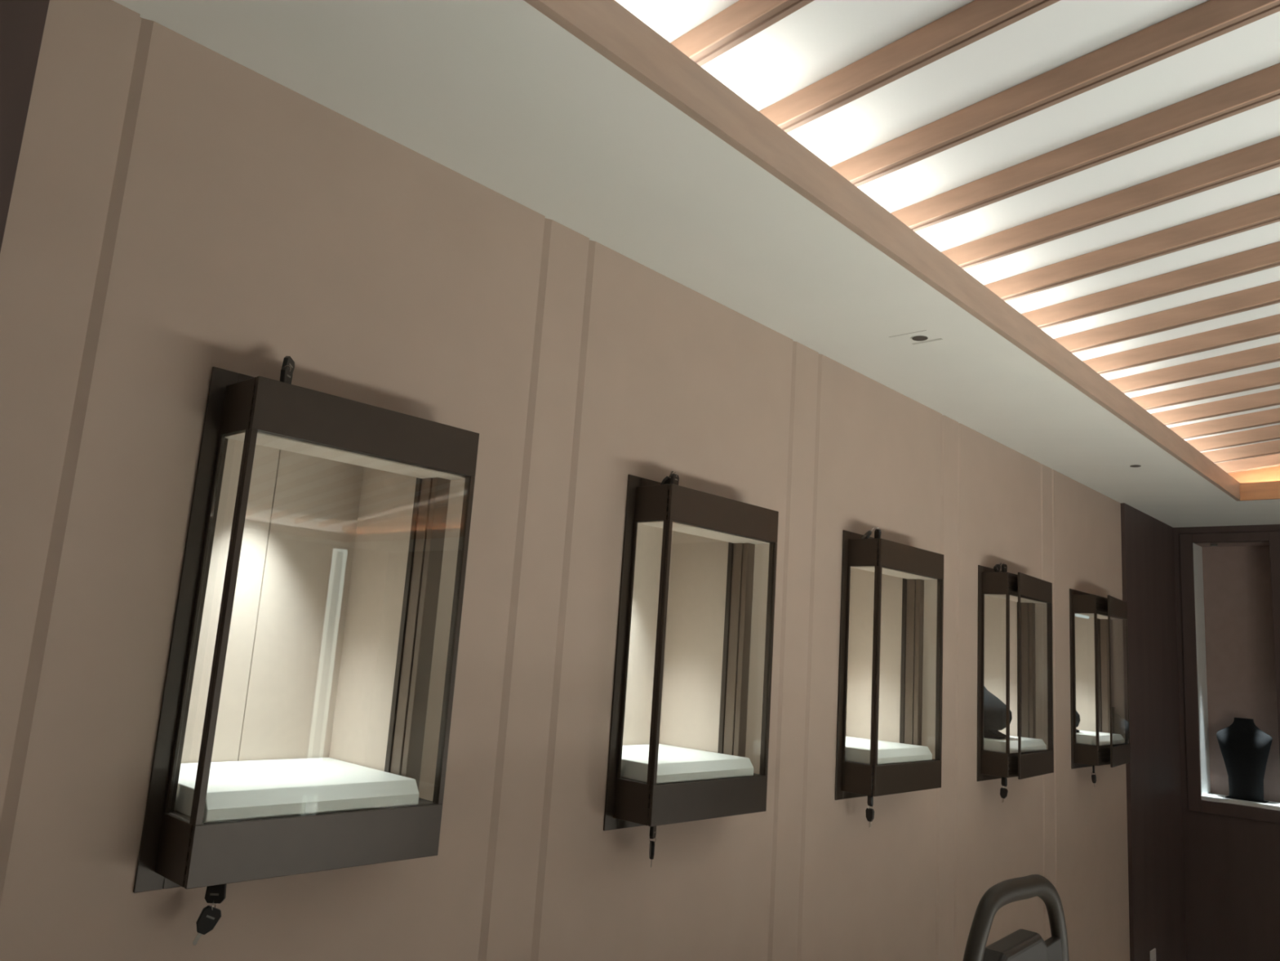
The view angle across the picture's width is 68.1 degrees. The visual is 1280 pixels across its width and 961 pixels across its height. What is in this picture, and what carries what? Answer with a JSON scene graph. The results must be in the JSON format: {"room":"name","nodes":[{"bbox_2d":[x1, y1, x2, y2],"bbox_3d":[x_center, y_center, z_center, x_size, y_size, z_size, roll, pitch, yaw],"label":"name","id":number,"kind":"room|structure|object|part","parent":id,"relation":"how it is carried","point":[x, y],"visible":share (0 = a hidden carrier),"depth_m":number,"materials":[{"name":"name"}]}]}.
{"room":"shop","nodes":[
{"label":"shop","id":0,"kind":"room"},
{"bbox_2d":[0,0,1186,960],"bbox_3d":[-0.108,0.726,2.191,0.052,2.617,9.966,-5,-14,42],"label":"wall","id":1,"kind":"structure","parent":0,"point":[178,211],"depth_m":2.02,"materials":[{"name":"beige paint"}]},
{"bbox_2d":[133,366,479,893],"bbox_3d":[-0.621,0.268,1.747,0.350,0.841,0.503,-5,-14,42],"label":"display case","id":2,"kind":"object","parent":1,"relation":"attached to","point":[304,624],"depth_m":1.81,"materials":[{"name":"brown metal"}]},
{"bbox_2d":[192,884,226,945],"bbox_3d":[-0.669,0.661,1.479,0.038,0.117,0.016,8,-11,-22],"label":"keys","id":3,"kind":"object","parent":2,"relation":"hanging from","point":[210,915],"visible":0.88,"depth_m":1.48,"materials":[{"name":"black plastic"}]},
{"bbox_3d":[-0.683,0.706,1.465,0.006,0.024,0.002,35,-23,-22],"label":"blade","id":4,"kind":"part","parent":3,"relation":"part of","materials":[{"name":"metal"}]},
{"bbox_3d":[-0.652,0.217,1.481,0.011,0.611,0.009,-5,-14,42],"label":"post","id":5,"kind":"part","parent":2,"relation":"part of","materials":[{"name":"brown metal"}]},
{"bbox_2d":[280,355,294,384],"bbox_3d":[-0.611,-0.176,1.640,0.020,0.084,0.052,3,-10,5],"label":"key","id":6,"kind":"object","parent":2,"relation":"on","point":[288,364],"visible":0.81,"depth_m":1.63,"materials":[{"name":"black plastic"}]},
{"bbox_2d":[173,757,418,822],"bbox_3d":[-0.649,0.544,1.690,0.328,0.043,0.384,-5,-14,42],"label":"display platform","id":7,"kind":"object","parent":2,"relation":"on","point":[237,790],"visible":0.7,"depth_m":1.61,"materials":[{"name":"white"}]},
{"bbox_3d":[-0.426,0.291,1.837,0.049,0.619,0.035,-5,-14,42],"label":"rail","id":8,"kind":"part","parent":2,"relation":"part of","materials":[{"name":"brown metal"}]},
{"bbox_3d":[-0.354,0.293,1.796,0.011,0.611,0.009,-5,-14,42],"label":"post","id":9,"kind":"part","parent":2,"relation":"part of","materials":[{"name":"brown metal"}]},
{"bbox_2d":[603,474,778,831],"bbox_3d":[0.074,0.445,2.485,0.350,0.841,0.503,-5,-14,42],"label":"display case","id":10,"kind":"object","parent":1,"relation":"attached to","point":[682,651],"depth_m":2.56,"materials":[{"name":"brown metal"}]},
{"bbox_2d":[648,826,656,866],"bbox_3d":[0.029,0.841,2.219,0.016,0.121,0.031,4,-10,0],"label":"key","id":11,"kind":"object","parent":10,"relation":"hanging from","point":[652,828],"visible":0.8,"depth_m":2.21,"materials":[{"name":"black plastic"}]},
{"bbox_3d":[0.043,0.395,2.219,0.011,0.611,0.009,-5,-14,42],"label":"post","id":12,"kind":"part","parent":10,"relation":"part of","materials":[{"name":"brown metal"}]},
{"bbox_2d":[660,470,679,484],"bbox_3d":[0.072,0.008,2.377,0.050,0.068,0.030,-4,-13,39],"label":"key","id":13,"kind":"object","parent":10,"relation":"on","point":[673,478],"visible":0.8,"depth_m":2.37,"materials":[{"name":"black plastic"}]},
{"bbox_2d":[620,743,753,783],"bbox_3d":[0.046,0.721,2.428,0.328,0.043,0.384,-5,-14,42],"label":"display platform","id":14,"kind":"object","parent":10,"relation":"on","point":[675,763],"visible":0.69,"depth_m":2.33,"materials":[{"name":"white"}]},
{"bbox_3d":[0.200,0.432,2.370,0.004,0.611,0.427,-5,-14,42],"label":"pane","id":15,"kind":"part","parent":10,"relation":"part of","materials":[{"name":"clear glass"}]},
{"bbox_3d":[0.269,0.469,2.575,0.049,0.619,0.035,-5,-14,42],"label":"rail","id":16,"kind":"part","parent":10,"relation":"part of","materials":[{"name":"brown metal"}]},
{"bbox_3d":[0.341,0.471,2.535,0.011,0.611,0.009,-5,-14,42],"label":"post","id":17,"kind":"part","parent":10,"relation":"part of","materials":[{"name":"brown metal"}]},
{"bbox_2d":[835,529,943,799],"bbox_3d":[0.761,0.621,3.215,0.350,0.841,0.503,-5,-14,42],"label":"display case","id":18,"kind":"object","parent":1,"relation":"attached to","point":[880,695],"depth_m":3.27,"materials":[{"name":"brown metal"}]},
{"bbox_2d":[865,795,874,827],"bbox_3d":[0.717,1.017,2.949,0.016,0.121,0.030,9,-11,-26],"label":"key","id":19,"kind":"object","parent":18,"relation":"hanging from","point":[869,811],"visible":0.83,"depth_m":2.94,"materials":[{"name":"black plastic"}]},
{"bbox_3d":[0.800,0.617,3.179,0.024,0.841,0.503,-5,-14,42],"label":"plate","id":20,"kind":"part","parent":18,"relation":"part of","materials":[{"name":"clear glass"}]},
{"bbox_2d":[861,527,881,538],"bbox_3d":[0.752,0.182,3.086,0.059,0.063,0.032,6,-10,-9],"label":"key","id":21,"kind":"object","parent":18,"relation":"on","point":[877,531],"visible":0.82,"depth_m":3.08,"materials":[{"name":"black plastic"}]},
{"bbox_3d":[0.731,0.570,2.949,0.011,0.611,0.009,-5,-14,42],"label":"post","id":22,"kind":"part","parent":18,"relation":"part of","materials":[{"name":"brown metal"}]},
{"bbox_2d":[844,736,932,764],"bbox_3d":[0.733,0.896,3.158,0.328,0.043,0.384,-5,-14,42],"label":"pad","id":23,"kind":"object","parent":18,"relation":"on","point":[857,749],"visible":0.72,"depth_m":3.04,"materials":[{"name":"white fabric"}]},
{"bbox_3d":[0.887,0.609,3.099,0.008,0.787,0.449,-5,-14,42],"label":"door","id":24,"kind":"part","parent":18,"relation":"part of","materials":[{"name":"clear glass"}]},
{"bbox_3d":[0.887,0.608,3.100,0.004,0.611,0.427,-5,-14,42],"label":"pane","id":25,"kind":"part","parent":18,"relation":"part of","materials":[{"name":"clear glass"}]},
{"bbox_3d":[0.956,0.644,3.305,0.049,0.619,0.035,-5,-14,42],"label":"rail","id":26,"kind":"part","parent":18,"relation":"part of","materials":[{"name":"brown metal"}]},
{"bbox_3d":[1.028,0.646,3.265,0.011,0.611,0.009,-5,-14,42],"label":"post","id":27,"kind":"part","parent":18,"relation":"part of","materials":[{"name":"brown metal"}]},
{"bbox_2d":[977,564,1053,781],"bbox_3d":[1.479,0.800,3.953,0.384,0.841,0.503,-5,-14,42],"label":"display case","id":28,"kind":"object","parent":1,"relation":"attached to","point":[1006,655],"depth_m":3.97,"materials":[{"name":"brown metal"}]},
{"bbox_3d":[1.506,0.797,3.928,0.024,0.841,0.503,-5,-14,42],"label":"plate","id":29,"kind":"part","parent":28,"relation":"part of","materials":[{"name":"brown metal"}]},
{"bbox_2d":[993,562,1007,572],"bbox_3d":[1.459,0.362,3.838,0.073,0.064,0.017,8,-11,-23],"label":"key","id":30,"kind":"object","parent":28,"relation":"on","point":[997,567],"visible":0.88,"depth_m":3.84,"materials":[{"name":"black plastic"}]},
{"bbox_2d":[1000,777,1008,802],"bbox_3d":[1.422,1.197,3.699,0.016,0.121,0.032,10,-11,-29],"label":"key","id":31,"kind":"object","parent":28,"relation":"hanging from","point":[1003,791],"visible":0.92,"depth_m":3.69,"materials":[{"name":"black plastic"}]},
{"bbox_3d":[1.436,0.750,3.698,0.011,0.611,0.009,-5,-14,42],"label":"post","id":32,"kind":"part","parent":28,"relation":"part of","materials":[{"name":"brown metal"}]},
{"bbox_2d":[983,735,1046,753],"bbox_3d":[1.439,1.077,3.908,0.328,0.043,0.384,-5,-14,42],"label":"pad","id":33,"kind":"object","parent":28,"relation":"on","point":[1028,744],"visible":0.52,"depth_m":3.75,"materials":[{"name":"white fabric"}]},
{"bbox_2d":[983,685,1012,738],"bbox_3d":[1.406,0.920,3.885,0.208,0.253,0.250,-5,-14,42],"label":"bust","id":34,"kind":"object","parent":33,"relation":"on","point":[994,709],"visible":0.37,"depth_m":3.79,"materials":[{"name":"black fabric"}]},
{"bbox_3d":[1.662,0.824,4.054,0.049,0.619,0.035,-5,-14,42],"label":"rail","id":35,"kind":"part","parent":28,"relation":"part of","materials":[{"name":"brown metal"}]},
{"bbox_3d":[1.605,0.788,3.838,0.008,0.787,0.449,-4,-13,38],"label":"door","id":36,"kind":"part","parent":28,"relation":"part of","materials":[{"name":"clear glass"}]},
{"bbox_3d":[1.733,0.826,4.014,0.011,0.611,0.009,-5,-14,42],"label":"post","id":37,"kind":"part","parent":28,"relation":"part of","materials":[{"name":"brown metal"}]},
{"bbox_2d":[1069,588,1130,768],"bbox_3d":[2.195,0.980,4.703,0.399,0.841,0.503,-5,-14,42],"label":"display case","id":38,"kind":"object","parent":1,"relation":"attached to","point":[1091,616],"depth_m":4.75,"materials":[{"name":"brown metal"}]},
{"bbox_3d":[2.216,0.978,4.683,0.024,0.841,0.503,-5,-14,42],"label":"plate","id":39,"kind":"part","parent":38,"relation":"part of","materials":[{"name":"clear glass"}]},
{"bbox_2d":[1091,764,1096,786],"bbox_3d":[2.132,1.378,4.452,0.016,0.121,0.032,3,-10,5],"label":"key","id":40,"kind":"object","parent":38,"relation":"hanging from","point":[1093,776],"visible":0.87,"depth_m":4.44,"materials":[{"name":"black plastic"}]},
{"bbox_3d":[2.146,0.932,4.453,0.011,0.611,0.009,-5,-14,42],"label":"post","id":41,"kind":"part","parent":38,"relation":"part of","materials":[{"name":"brown metal"}]},
{"bbox_2d":[1075,729,1124,745],"bbox_3d":[2.149,1.258,4.662,0.328,0.043,0.384,-5,-14,42],"label":"pad","id":42,"kind":"object","parent":38,"relation":"on","point":[1088,737],"visible":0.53,"depth_m":4.49,"materials":[{"name":"white fabric"}]},
{"bbox_2d":[1075,710,1079,732],"bbox_3d":[2.058,1.110,4.648,0.193,0.231,0.193,4,-10,-1],"label":"bust","id":43,"kind":"object","parent":42,"relation":"on","point":[1077,716],"visible":0.08,"depth_m":4.58,"materials":[{"name":"black fabric"}]},
{"bbox_3d":[2.372,1.006,4.809,0.049,0.619,0.035,-5,-14,42],"label":"rail","id":44,"kind":"part","parent":38,"relation":"part of","materials":[{"name":"brown metal"}]},
{"bbox_3d":[2.321,0.969,4.588,0.008,0.787,0.449,-4,-12,36],"label":"door","id":45,"kind":"part","parent":38,"relation":"part of","materials":[{"name":"clear glass"}]},
{"bbox_3d":[2.444,1.008,4.769,0.011,0.611,0.009,-5,-14,42],"label":"post","id":46,"kind":"part","parent":38,"relation":"part of","materials":[{"name":"brown metal"}]},
{"bbox_2d":[1149,947,1155,960],"bbox_3d":[2.740,2.576,5.055,0.011,0.135,0.090,-5,-14,42],"label":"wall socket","id":47,"kind":"object","parent":1,"relation":"attached to","point":[1153,953],"visible":1,"depth_m":5.05,"materials":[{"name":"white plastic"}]},
{"bbox_2d":[112,0,1279,527],"bbox_3d":[3.330,-0.885,-0.670,9.216,0.019,10.046,-5,-14,42],"label":"ceiling","id":48,"kind":"structure","parent":0,"point":[498,94],"depth_m":2.03,"materials":[{"name":"white paint"}]},
{"bbox_2d":[524,0,1240,501],"bbox_3d":[0.516,-0.609,2.183,0.019,0.094,7.779,-5,-14,42],"label":"trim","id":49,"kind":"structure","parent":48,"relation":"attached to","point":[606,27],"depth_m":2.03,"materials":[{"name":"brown wood"}]},
{"bbox_2d":[889,329,942,344],"bbox_3d":[0.828,-0.426,2.843,0.125,0.003,0.100,-5,-14,42],"label":"recessed light","id":50,"kind":"object","parent":48,"relation":"attached to","point":[917,337],"visible":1,"depth_m":2.84,"materials":[{"name":"white metal"}]},
{"bbox_2d":[911,335,928,341],"bbox_3d":[0.838,-0.426,2.836,0.045,0.003,0.045,-5,-14,42],"label":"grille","id":51,"kind":"object","parent":50,"relation":"attached to","point":[917,338],"depth_m":2.83,"materials":[{"name":"black metal"}]},
{"bbox_2d":[1236,480,1279,501],"bbox_3d":[6.075,-0.214,2.265,8.022,0.091,0.019,-5,-14,42],"label":"trim","id":52,"kind":"structure","parent":48,"relation":"attached to","point":[1257,491],"depth_m":4.89,"materials":[{"name":"orange wood"}]},
{"bbox_2d":[614,0,1279,463],"bbox_3d":[3.469,-1.258,-0.465,8.374,0.445,8.000,-5,-14,42],"label":"ceiling","id":53,"kind":"structure","parent":0,"point":[822,37],"depth_m":2.12,"materials":[{"name":"white paint"}]},
{"bbox_2d":[670,0,814,66],"bbox_3d":[3.100,-1.312,-0.862,8.368,0.479,0.038,-5,-14,42],"label":"ceiling beam","id":54,"kind":"structure","parent":53,"relation":"attached to","point":[743,20],"depth_m":1.77,"materials":[{"name":"brown wood"}]},
{"bbox_2d":[759,0,1060,133],"bbox_3d":[3.301,-1.260,-0.648,8.368,0.479,0.038,-5,-14,42],"label":"ceiling beam","id":55,"kind":"structure","parent":53,"relation":"attached to","point":[977,20],"depth_m":1.86,"materials":[{"name":"brown wood"}]},
{"bbox_2d":[831,0,1279,186],"bbox_3d":[3.502,-1.209,-0.434,8.368,0.479,0.038,-5,-14,42],"label":"ceiling beam","id":56,"kind":"structure","parent":53,"relation":"attached to","point":[1210,20],"depth_m":1.94,"materials":[{"name":"brown wood"}]},
{"bbox_2d":[890,62,1279,231],"bbox_3d":[3.704,-1.157,-0.220,8.368,0.479,0.038,-5,-14,42],"label":"ceiling beam","id":57,"kind":"structure","parent":53,"relation":"attached to","point":[1261,87],"depth_m":2.16,"materials":[{"name":"brown wood"}]},
{"bbox_2d":[941,135,1279,269],"bbox_3d":[3.905,-1.106,-0.006,8.368,0.479,0.038,-5,-14,42],"label":"ceiling beam","id":58,"kind":"structure","parent":53,"relation":"attached to","point":[1264,156],"depth_m":2.40,"materials":[{"name":"brown wood"}]},
{"bbox_2d":[983,193,1279,302],"bbox_3d":[4.106,-1.055,0.208,8.368,0.479,0.038,-5,-14,42],"label":"ceiling beam","id":59,"kind":"structure","parent":53,"relation":"attached to","point":[1260,213],"depth_m":2.64,"materials":[{"name":"brown wood"}]},
{"bbox_2d":[1021,240,1279,329],"bbox_3d":[4.308,-1.003,0.422,8.368,0.479,0.038,-5,-14,42],"label":"ceiling beam","id":60,"kind":"structure","parent":53,"relation":"attached to","point":[1267,256],"depth_m":2.87,"materials":[{"name":"brown wood"}]},
{"bbox_2d":[1053,280,1279,353],"bbox_3d":[4.509,-0.952,0.636,8.368,0.479,0.038,-5,-14,42],"label":"ceiling beam","id":61,"kind":"structure","parent":53,"relation":"attached to","point":[1268,294],"depth_m":3.11,"materials":[{"name":"brown wood"}]},
{"bbox_2d":[1082,314,1279,374],"bbox_3d":[4.711,-0.900,0.850,8.368,0.479,0.038,-5,-14,42],"label":"ceiling beam","id":62,"kind":"structure","parent":53,"relation":"attached to","point":[1267,326],"depth_m":3.34,"materials":[{"name":"brown wood"}]},
{"bbox_2d":[1107,342,1279,393],"bbox_3d":[4.912,-0.849,1.064,8.368,0.479,0.038,-5,-14,42],"label":"ceiling beam","id":63,"kind":"structure","parent":53,"relation":"attached to","point":[1269,353],"depth_m":3.57,"materials":[{"name":"brown wood"}]},
{"bbox_2d":[1130,367,1279,410],"bbox_3d":[5.113,-0.798,1.278,8.368,0.479,0.038,-5,-14,42],"label":"ceiling beam","id":64,"kind":"structure","parent":53,"relation":"attached to","point":[1270,377],"depth_m":3.81,"materials":[{"name":"brown wood"}]},
{"bbox_2d":[1151,388,1279,426],"bbox_3d":[5.315,-0.746,1.491,8.368,0.479,0.038,-5,-14,42],"label":"ceiling beam","id":65,"kind":"structure","parent":53,"relation":"attached to","point":[1271,397],"depth_m":4.04,"materials":[{"name":"brown wood"}]},
{"bbox_2d":[1168,407,1279,439],"bbox_3d":[5.516,-0.695,1.705,8.368,0.479,0.038,-5,-14,42],"label":"ceiling beam","id":66,"kind":"structure","parent":53,"relation":"attached to","point":[1270,416],"depth_m":4.27,"materials":[{"name":"brown wood"}]},
{"bbox_2d":[1186,424,1279,451],"bbox_3d":[5.717,-0.643,1.919,8.368,0.479,0.038,-5,-14,42],"label":"ceiling beam","id":67,"kind":"structure","parent":53,"relation":"attached to","point":[1270,433],"depth_m":4.50,"materials":[{"name":"brown wood"}]},
{"bbox_2d":[1200,440,1279,462],"bbox_3d":[5.919,-0.592,2.133,8.368,0.479,0.038,-5,-14,42],"label":"ceiling beam","id":68,"kind":"structure","parent":53,"relation":"attached to","point":[1270,447],"depth_m":4.73,"materials":[{"name":"brown wood"}]},
{"bbox_2d":[1215,453,1279,473],"bbox_3d":[6.120,-0.541,2.347,8.368,0.479,0.038,-5,-14,42],"label":"ceiling beam","id":69,"kind":"structure","parent":53,"relation":"attached to","point":[1269,460],"depth_m":4.96,"materials":[{"name":"brown wood"}]},
{"bbox_2d":[1228,466,1279,483],"bbox_3d":[6.150,-0.480,2.373,8.374,0.617,0.024,-5,-14,42],"label":"trim","id":70,"kind":"structure","parent":53,"relation":"attached to","point":[1271,473],"depth_m":4.98,"materials":[{"name":"orange wood"}]},
{"bbox_2d":[1173,524,1279,960],"bbox_3d":[6.611,1.275,2.704,9.152,2.617,0.032,-5,-14,42],"label":"wall","id":71,"kind":"structure","parent":0,"point":[1232,864],"depth_m":5.47,"materials":[{"name":"brown wood"}]},
{"bbox_2d":[1179,531,1279,823],"bbox_3d":[3.535,1.131,5.602,0.570,1.659,0.013,-5,-14,42],"label":"trim","id":72,"kind":"structure","parent":71,"relation":"attached to","point":[1195,802],"depth_m":5.68,"materials":[{"name":"brown wood"}]},
{"bbox_2d":[1192,541,1279,810],"bbox_3d":[3.608,1.138,5.699,0.427,1.544,0.246,-5,-14,42],"label":"display niche","id":73,"kind":"object","parent":71,"relation":"attached to","point":[1235,640],"visible":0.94,"depth_m":5.81,"materials":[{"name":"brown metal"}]},
{"bbox_3d":[3.455,1.151,5.837,0.013,1.515,0.226,-5,-14,42],"label":"panel","id":74,"kind":"part","parent":73,"relation":"part of","materials":[{"name":"white paint"}]},
{"bbox_3d":[3.659,0.386,5.831,0.402,0.013,0.222,-5,-14,42],"label":"panel","id":75,"kind":"part","parent":73,"relation":"part of","materials":[{"name":"brown wood"}]},
{"bbox_3d":[3.553,1.885,5.563,0.408,0.022,0.234,-5,-14,42],"label":"sill","id":76,"kind":"part","parent":73,"relation":"part of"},
{"bbox_2d":[1216,717,1272,803],"bbox_3d":[3.571,1.643,5.595,0.284,0.466,0.144,-5,-14,42],"label":"bust","id":77,"kind":"object","parent":73,"relation":"on","point":[1245,748],"visible":1,"depth_m":5.55,"materials":[{"name":"black fabric"}]},
{"bbox_3d":[3.561,1.872,5.561,0.200,0.004,0.110,-5,-14,42],"label":"plate","id":78,"kind":"part","parent":77,"relation":"part of","materials":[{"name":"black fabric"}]},
{"bbox_3d":[3.087,1.779,-0.769,9.808,0.048,10.494,-5,-14,42],"label":"floor","id":79,"kind":"structure","parent":0,"visible":0},
{"bbox_2d":[962,874,1069,960],"bbox_3d":[0.578,1.365,1.706,0.481,1.274,0.629,-5,-14,42],"label":"chair","id":80,"kind":"object","parent":79,"relation":"on","point":[1021,944],"visible":1,"depth_m":1.72,"materials":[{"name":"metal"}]},
{"bbox_2d":[982,928,1047,960],"bbox_3d":[0.666,0.935,1.704,0.050,0.206,0.249,-5,-14,42],"label":"tray","id":81,"kind":"object","parent":80,"relation":"on","point":[1021,944],"depth_m":1.71,"materials":[{"name":"plastic"}]}
]}

